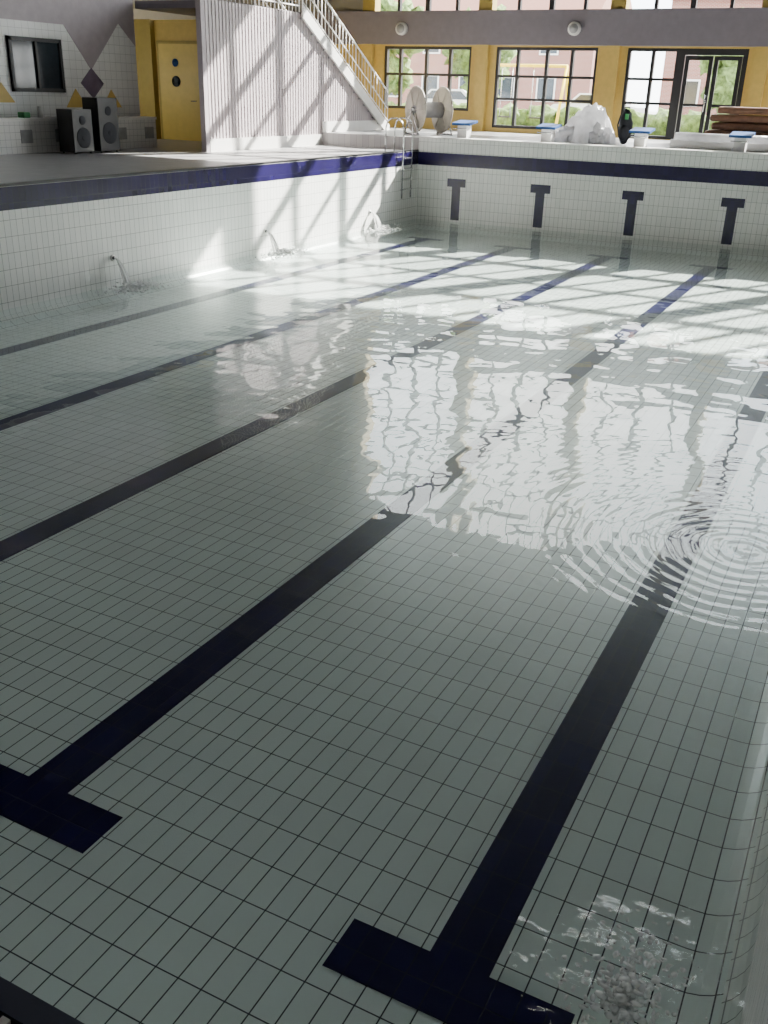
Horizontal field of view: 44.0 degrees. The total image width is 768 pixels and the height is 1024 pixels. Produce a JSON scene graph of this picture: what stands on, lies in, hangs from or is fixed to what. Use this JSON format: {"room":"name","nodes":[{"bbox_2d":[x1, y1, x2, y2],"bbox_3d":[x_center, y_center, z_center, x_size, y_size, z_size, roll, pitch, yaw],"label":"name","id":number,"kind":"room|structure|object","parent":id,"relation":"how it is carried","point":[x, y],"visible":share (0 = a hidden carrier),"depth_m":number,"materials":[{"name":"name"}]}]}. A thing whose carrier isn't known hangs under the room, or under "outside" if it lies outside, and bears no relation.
{"room":"indoor swimming pool","nodes":[
{"label":"indoor swimming pool","id":0,"kind":"room"},
{"bbox_2d":[0,0,139,116],"bbox_3d":[-13.156,-10.258,11.178,0.224,12.000,29.400,13,26,24],"label":"wall","id":1,"kind":"structure","parent":0,"point":[97,37],"depth_m":23.02,"materials":[{"name":"paint"}]},
{"bbox_2d":[5,35,65,92],"bbox_3d":[-8.024,-10.333,21.965,0.080,1.140,1.600,13,26,24],"label":"window","id":2,"kind":"structure","parent":1,"relation":"in","point":[35,64],"depth_m":21.93,"materials":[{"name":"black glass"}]},
{"bbox_2d":[134,19,196,138],"bbox_3d":[-5.909,-12.713,28.049,7.300,3.250,0.350,13,26,24],"label":"wall","id":3,"kind":"structure","parent":0,"point":[147,31],"depth_m":28.10,"materials":[{"name":"yellow paint"}]},
{"bbox_2d":[156,41,201,140],"bbox_3d":[-6.016,-12.452,28.132,1.650,2.700,0.195,13,26,24],"label":"door","id":4,"kind":"structure","parent":3,"relation":"in","point":[177,61],"depth_m":28.12,"materials":[{"name":"yellow paint"}]},
{"bbox_2d":[132,0,241,19],"bbox_3d":[-5.922,-17.937,29.042,4.700,12.000,12.000,13,26,24],"label":"wall","id":5,"kind":"structure","parent":0,"point":[138,13],"depth_m":31.57,"materials":[{"name":"paint"}]},
{"bbox_2d":[0,139,401,182],"bbox_3d":[-11.627,-5.399,15.384,10.520,0.200,34.300,13,26,24],"label":"floor","id":6,"kind":"structure","parent":0,"point":[168,154],"depth_m":21.01,"materials":[{"name":"tile"}]},
{"bbox_2d":[56,109,93,153],"bbox_3d":[-7.111,-8.785,21.929,0.495,0.950,0.620,13,26,24],"label":"loudspeaker","id":7,"kind":"object","parent":6,"relation":"on","point":[75,131],"visible":1,"depth_m":21.74,"materials":[{"name":"black plastic"}]},
{"bbox_2d":[0,116,156,154],"bbox_3d":[-9.074,-7.964,20.198,0.620,0.740,12.300,13,26,24],"label":"tiled bench","id":8,"kind":"object","parent":6,"relation":"on","point":[18,135],"visible":0.65,"depth_m":21.92,"materials":[{"name":"tile"}]},
{"bbox_2d":[18,112,29,117],"bbox_3d":[-8.197,-9.042,21.632,0.200,0.120,0.200,13,26,24],"label":"tub","id":9,"kind":"object","parent":8,"relation":"on","point":[20,114],"visible":1,"depth_m":21.56,"materials":[{"name":"green plastic"}]},
{"bbox_2d":[37,106,43,117],"bbox_3d":[-7.966,-9.271,22.017,0.138,0.240,0.138,13,26,24],"label":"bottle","id":10,"kind":"object","parent":8,"relation":"on","point":[39,108],"visible":1,"depth_m":21.98,"materials":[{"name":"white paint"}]},
{"bbox_2d":[82,97,119,152],"bbox_3d":[-6.709,-9.202,22.590,0.495,1.200,0.660,13,26,24],"label":"loudspeaker","id":11,"kind":"object","parent":6,"relation":"on","point":[104,115],"visible":0.87,"depth_m":22.39,"materials":[{"name":"black plastic"}]},
{"bbox_2d":[384,117,412,198],"bbox_3d":[0.412,-9.822,26.356,0.622,2.080,0.594,13,26,24],"label":"pool ladder","id":12,"kind":"object","parent":6,"relation":"on","point":[398,119],"visible":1,"depth_m":26.24,"materials":[{"name":"silver metal"}]},
{"bbox_2d":[0,151,418,331],"bbox_3d":[-4.798,-4.841,17.059,0.480,2.200,25.700,13,26,24],"label":"wall","id":13,"kind":"structure","parent":0,"point":[58,240],"depth_m":18.50,"materials":[{"name":"tile"}]},
{"bbox_2d":[0,149,418,186],"bbox_3d":[-4.866,-5.886,16.653,0.140,0.035,25.300,13,26,24],"label":"pool edge stripe","id":14,"kind":"object","parent":13,"relation":"on","point":[375,153],"visible":1,"depth_m":18.18,"materials":[{"name":"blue tile"}]},
{"bbox_2d":[135,0,293,15],"bbox_3d":[-4.384,-13.334,25.252,2.640,0.170,3.600,13,26,24],"label":"floor","id":15,"kind":"structure","parent":0,"point":[183,7],"depth_m":24.09,"materials":[{"name":"grey"}]},
{"bbox_2d":[227,0,299,11],"bbox_3d":[-3.324,-13.456,24.119,0.056,1.027,4.440,13,26,24],"label":"balcony railing","id":16,"kind":"object","parent":15,"relation":"on","point":[270,1],"visible":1,"depth_m":25.35,"materials":[{"name":"white metal"}]},
{"bbox_2d":[195,0,380,151],"bbox_3d":[-2.259,-12.283,27.078,0.160,3.450,9.600,13,26,24],"label":"wall","id":17,"kind":"structure","parent":0,"point":[265,82],"depth_m":25.37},
{"bbox_2d":[0,229,767,1023],"bbox_3d":[0.657,-2.602,14.962,12.420,0.100,25.300,13,26,24],"label":"floor","id":18,"kind":"structure","parent":0,"point":[362,758],"depth_m":7.08,"materials":[{"name":"tile"}]},
{"bbox_2d":[0,237,442,355],"bbox_3d":[-3.748,-3.680,16.972,1.080,0.004,21.590,13,26,24],"label":"lane line","id":19,"kind":"object","parent":18,"relation":"on","point":[45,340],"visible":1,"depth_m":17.21,"materials":[{"name":"blue tile"}]},
{"bbox_2d":[0,245,532,430],"bbox_3d":[-1.526,-3.161,15.950,1.080,0.004,21.590,13,26,24],"label":"lane line","id":20,"kind":"object","parent":18,"relation":"on","point":[14,420],"visible":1,"depth_m":14.11,"materials":[{"name":"blue tile"}]},
{"bbox_2d":[0,254,628,561],"bbox_3d":[0.696,-2.643,14.929,1.080,0.004,21.590,13,26,24],"label":"lane line","id":21,"kind":"object","parent":18,"relation":"on","point":[14,544],"visible":1,"depth_m":10.65,"materials":[{"name":"blue tile"}]},
{"bbox_2d":[0,264,733,853],"bbox_3d":[2.918,-2.125,13.907,1.080,0.004,21.590,13,26,24],"label":"lane line","id":22,"kind":"object","parent":18,"relation":"on","point":[40,802],"visible":1,"depth_m":6.55,"materials":[{"name":"blue tile"}]},
{"bbox_2d":[322,364,767,1023],"bbox_3d":[5.140,-1.607,12.886,1.080,0.004,21.590,13,26,24],"label":"lane line","id":23,"kind":"object","parent":18,"relation":"on","point":[451,982],"visible":1,"depth_m":5.00,"materials":[{"name":"blue tile"}]},
{"bbox_2d":[242,0,767,139],"bbox_3d":[8.586,-17.318,28.193,31.040,11.650,0.550,13,26,24],"label":"wall","id":24,"kind":"structure","parent":0,"point":[619,28],"depth_m":30.76,"materials":[{"name":"yellow paint"}]},
{"bbox_2d":[395,22,407,34],"bbox_3d":[0.597,-16.555,32.543,0.400,0.400,0.170,13,26,24],"label":"wall speaker","id":25,"kind":"object","parent":24,"relation":"attached to","point":[401,28],"visible":1,"depth_m":32.47,"materials":[{"name":"white paint"}]},
{"bbox_2d":[384,46,471,110],"bbox_3d":[1.519,-15.147,33.182,3.300,2.000,0.160,13,26,24],"label":"window","id":26,"kind":"structure","parent":24,"relation":"in","point":[426,73],"depth_m":33.07,"materials":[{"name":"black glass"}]},
{"bbox_2d":[492,47,597,129],"bbox_3d":[5.312,-14.037,31.534,3.450,2.490,0.160,13,26,24],"label":"window","id":27,"kind":"structure","parent":24,"relation":"in","point":[516,76],"depth_m":31.49,"materials":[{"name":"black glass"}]},
{"bbox_2d":[398,0,734,10],"bbox_3d":[11.184,-18.000,26.573,25.300,6.950,0.150,13,26,24],"label":"window","id":28,"kind":"structure","parent":24,"relation":"in","point":[552,4],"depth_m":30.50,"materials":[{"name":"black metal"}]},
{"bbox_2d":[568,21,580,35],"bbox_3d":[6.019,-15.290,30.050,0.400,0.400,0.170,13,26,24],"label":"wall speaker","id":29,"kind":"object","parent":24,"relation":"attached to","point":[574,28],"visible":1,"depth_m":29.99,"materials":[{"name":"white paint"}]},
{"bbox_2d":[621,48,679,138],"bbox_3d":[8.399,-13.261,30.138,1.600,2.610,0.160,13,26,24],"label":"window","id":30,"kind":"structure","parent":24,"relation":"in","point":[650,79],"depth_m":30.00,"materials":[{"name":"black metal"}]},
{"bbox_2d":[668,48,749,138],"bbox_3d":[10.012,-12.876,29.376,2.050,2.610,0.240,13,26,24],"label":"door","id":31,"kind":"structure","parent":24,"relation":"in","point":[740,55],"depth_m":29.24,"materials":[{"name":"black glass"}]},
{"bbox_2d":[322,127,767,152],"bbox_3d":[6.857,-10.570,27.904,31.000,0.550,6.700,13,26,24],"label":"floor","id":32,"kind":"structure","parent":0,"point":[372,138],"depth_m":28.06,"materials":[{"name":"tile"}]},
{"bbox_2d":[254,0,388,129],"bbox_3d":[-1.732,-13.925,29.006,1.640,4.223,5.420,13,26,24],"label":"staircase","id":33,"kind":"structure","parent":32,"relation":"on","point":[306,17],"depth_m":28.48,"materials":[{"name":"white metal"}]},
{"bbox_2d":[405,85,452,135],"bbox_3d":[1.349,-12.073,28.572,1.200,1.354,1.309,-10,26,-24],"label":"reel","id":34,"kind":"object","parent":32,"relation":"on","point":[417,109],"visible":0.97,"depth_m":28.43,"materials":[{"name":"beige plastic"}]},
{"bbox_2d":[452,120,477,137],"bbox_3d":[2.284,-10.824,26.885,0.540,0.486,0.775,13,26,24],"label":"starting block","id":35,"kind":"object","parent":32,"relation":"on","point":[464,126],"visible":0.91,"depth_m":26.75,"materials":[{"name":"white paint"}]},
{"bbox_2d":[536,123,561,142],"bbox_3d":[4.480,-10.312,25.876,0.540,0.486,0.775,13,26,24],"label":"starting block","id":36,"kind":"object","parent":32,"relation":"on","point":[548,130],"visible":0.91,"depth_m":25.73,"materials":[{"name":"white paint"}]},
{"bbox_2d":[554,103,615,144],"bbox_3d":[5.569,-10.834,26.441,1.836,1.045,1.081,13,26,24],"label":"heap","id":37,"kind":"object","parent":32,"relation":"on","point":[591,124],"visible":0.97,"depth_m":26.14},
{"bbox_2d":[413,136,767,154],"bbox_3d":[10.008,-8.579,22.896,20.480,0.030,0.400,13,26,24],"label":"coping","id":38,"kind":"object","parent":32,"relation":"on","point":[709,151],"visible":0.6,"depth_m":24.80,"materials":[{"name":"white tile"}]},
{"bbox_2d":[617,107,632,143],"bbox_3d":[6.597,-10.568,25.995,0.395,0.954,0.378,13,26,24],"label":"backpack","id":39,"kind":"object","parent":32,"relation":"on","point":[625,122],"visible":0.99,"depth_m":25.90,"materials":[{"name":"fabric"}]},
{"bbox_2d":[629,127,654,146],"bbox_3d":[6.729,-9.787,24.842,0.540,0.486,0.775,13,26,24],"label":"starting block","id":40,"kind":"object","parent":32,"relation":"on","point":[641,133],"visible":0.92,"depth_m":24.69,"materials":[{"name":"white paint"}]},
{"bbox_2d":[670,132,767,151],"bbox_3d":[9.061,-9.668,24.849,3.002,0.384,0.510,12,26,22],"label":"tarps","id":41,"kind":"object","parent":32,"relation":"on","point":[757,143],"visible":0.9,"depth_m":24.81,"materials":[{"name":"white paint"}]},
{"bbox_2d":[729,131,755,151],"bbox_3d":[8.951,-9.269,23.820,0.540,0.486,0.775,13,26,24],"label":"starting block","id":42,"kind":"object","parent":32,"relation":"on","point":[740,141],"visible":0.88,"depth_m":23.67,"materials":[{"name":"white paint"}]},
{"bbox_3d":[9.996,-10.052,25.942,2.600,0.260,1.600,13,26,24],"label":"trolley","id":43,"kind":"object","parent":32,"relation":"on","visible":0},
{"bbox_2d":[704,106,767,135],"bbox_3d":[10.042,-10.529,25.714,2.371,0.780,1.428,13,26,24],"label":"mats","id":44,"kind":"object","parent":43,"relation":"on","point":[728,121],"visible":0.9,"depth_m":25.28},
{"bbox_2d":[416,138,767,261],"bbox_3d":[6.458,-8.110,24.786,12.420,2.550,0.480,13,26,24],"label":"wall","id":45,"kind":"structure","parent":0,"point":[708,204],"depth_m":25.14,"materials":[{"name":"tile"}]},
{"bbox_2d":[665,647,767,1023],"bbox_3d":[6.170,-2.283,12.017,0.480,2.200,25.700,13,26,24],"label":"wall","id":46,"kind":"structure","parent":0,"point":[731,912],"depth_m":4.53,"materials":[{"name":"tile"}]},
{"label":"pool water","id":47,"kind":"object","parent":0,"visible":0},
{"bbox_2d":[89,257,184,297],"bbox_3d":[-4.389,-4.265,17.053,0.959,0.538,2.407,13,26,24],"label":"water jet","id":48,"kind":"object","parent":47,"relation":"on","point":[138,285],"visible":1,"depth_m":17.01,"materials":[{"name":"white liquid"}]},
{"bbox_2d":[255,231,309,258],"bbox_3d":[-2.117,-5.979,21.135,0.956,0.498,2.555,13,26,24],"label":"water jet","id":49,"kind":"object","parent":47,"relation":"on","point":[283,252],"visible":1,"depth_m":21.04,"materials":[{"name":"white liquid"}]},
{"bbox_2d":[362,212,401,234],"bbox_3d":[-0.029,-7.608,24.984,0.845,0.474,2.361,13,26,24],"label":"water jet","id":50,"kind":"object","parent":47,"relation":"on","point":[385,228],"visible":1,"depth_m":25.11,"materials":[{"name":"white liquid"}]},
{"bbox_2d":[521,891,714,1023],"bbox_3d":[0.951,1.954,3.874,0.748,0.070,1.218,13,26,24],"label":"bubbles","id":51,"kind":"object","parent":47,"relation":"on","point":[626,987],"visible":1,"depth_m":3.89,"materials":[{"name":"white liquid"}]},
{"bbox_3d":[-5.082,0.826,4.219,12.420,2.200,0.480,13,26,24],"label":"wall","id":52,"kind":"structure","parent":0,"visible":0},
{"bbox_2d":[0,976,83,1023],"bbox_3d":[-5.023,-0.119,3.624,12.620,0.012,0.180,13,26,24],"label":"overflow grating","id":53,"kind":"object","parent":52,"relation":"on","point":[17,1005],"visible":1,"depth_m":1.67,"materials":[{"name":"plastic"}]},
{"label":"outside","id":54,"kind":"structure","parent":0,"visible":0},
{"bbox_3d":[32.863,-28.126,69.446,130.000,0.300,96.700,13,26,24],"label":"ground","id":55,"kind":"structure","parent":54,"visible":0},
{"bbox_2d":[380,0,424,95],"bbox_3d":[-0.162,-22.316,46.695,5.002,5.677,3.325,13,26,24],"label":"tree","id":56,"kind":"object","parent":55,"relation":"on","point":[386,5],"visible":0.07,"depth_m":45.84,"materials":[{"name":"green plant"}]},
{"bbox_2d":[427,89,466,104],"bbox_3d":[3.262,-20.112,47.057,4.298,1.520,1.760,13,26,24],"label":"car","id":57,"kind":"object","parent":55,"relation":"on","point":[458,95],"visible":0.08,"depth_m":45.90,"materials":[{"name":"white paint"}]},
{"bbox_2d":[442,4,516,98],"bbox_3d":[4.243,-19.972,42.489,3.533,5.034,3.932,13,26,24],"label":"tree","id":58,"kind":"object","parent":55,"relation":"on","point":[460,57],"visible":0.06,"depth_m":41.95,"materials":[{"name":"green plant"}]},
{"bbox_2d":[388,0,631,108],"bbox_3d":[-2.999,-35.612,72.071,41.600,9.300,8.800,13,26,24],"label":"building","id":59,"kind":"structure","parent":55,"relation":"on","point":[584,61],"depth_m":62.89,"materials":[{"name":"brick"}]},
{"bbox_2d":[498,64,568,123],"bbox_3d":[5.482,-16.380,37.628,3.520,2.475,1.708,13,26,24],"label":"swing","id":60,"kind":"object","parent":55,"relation":"on","point":[566,73],"visible":0.54,"depth_m":36.89,"materials":[{"name":"yellow metal"}]},
{"bbox_2d":[388,101,718,135],"bbox_3d":[4.806,-16.677,40.341,50.843,1.392,1.780,13,26,24],"label":"hedge","id":61,"kind":"object","parent":55,"relation":"on","point":[690,122],"visible":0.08,"depth_m":38.67,"materials":[{"name":"green plant"}]},
{"bbox_2d":[550,93,644,112],"bbox_3d":[9.979,-18.773,44.483,4.298,1.520,1.760,13,26,24],"label":"car","id":62,"kind":"object","parent":55,"relation":"on","point":[581,96],"visible":0.11,"depth_m":43.82,"materials":[{"name":"white paint"}]},
{"bbox_2d":[658,0,762,114],"bbox_3d":[31.202,-26.956,54.192,28.600,9.800,8.800,13,26,24],"label":"brick house","id":63,"kind":"structure","parent":55,"relation":"on","point":[695,85],"depth_m":56.87,"materials":[{"name":"brick"}]},
{"bbox_2d":[697,7,743,113],"bbox_3d":[16.806,-21.097,45.383,4.080,5.442,4.895,13,26,24],"label":"tree","id":64,"kind":"object","parent":55,"relation":"on","point":[726,72],"visible":0.2,"depth_m":44.13,"materials":[{"name":"green plant"}]}
]}

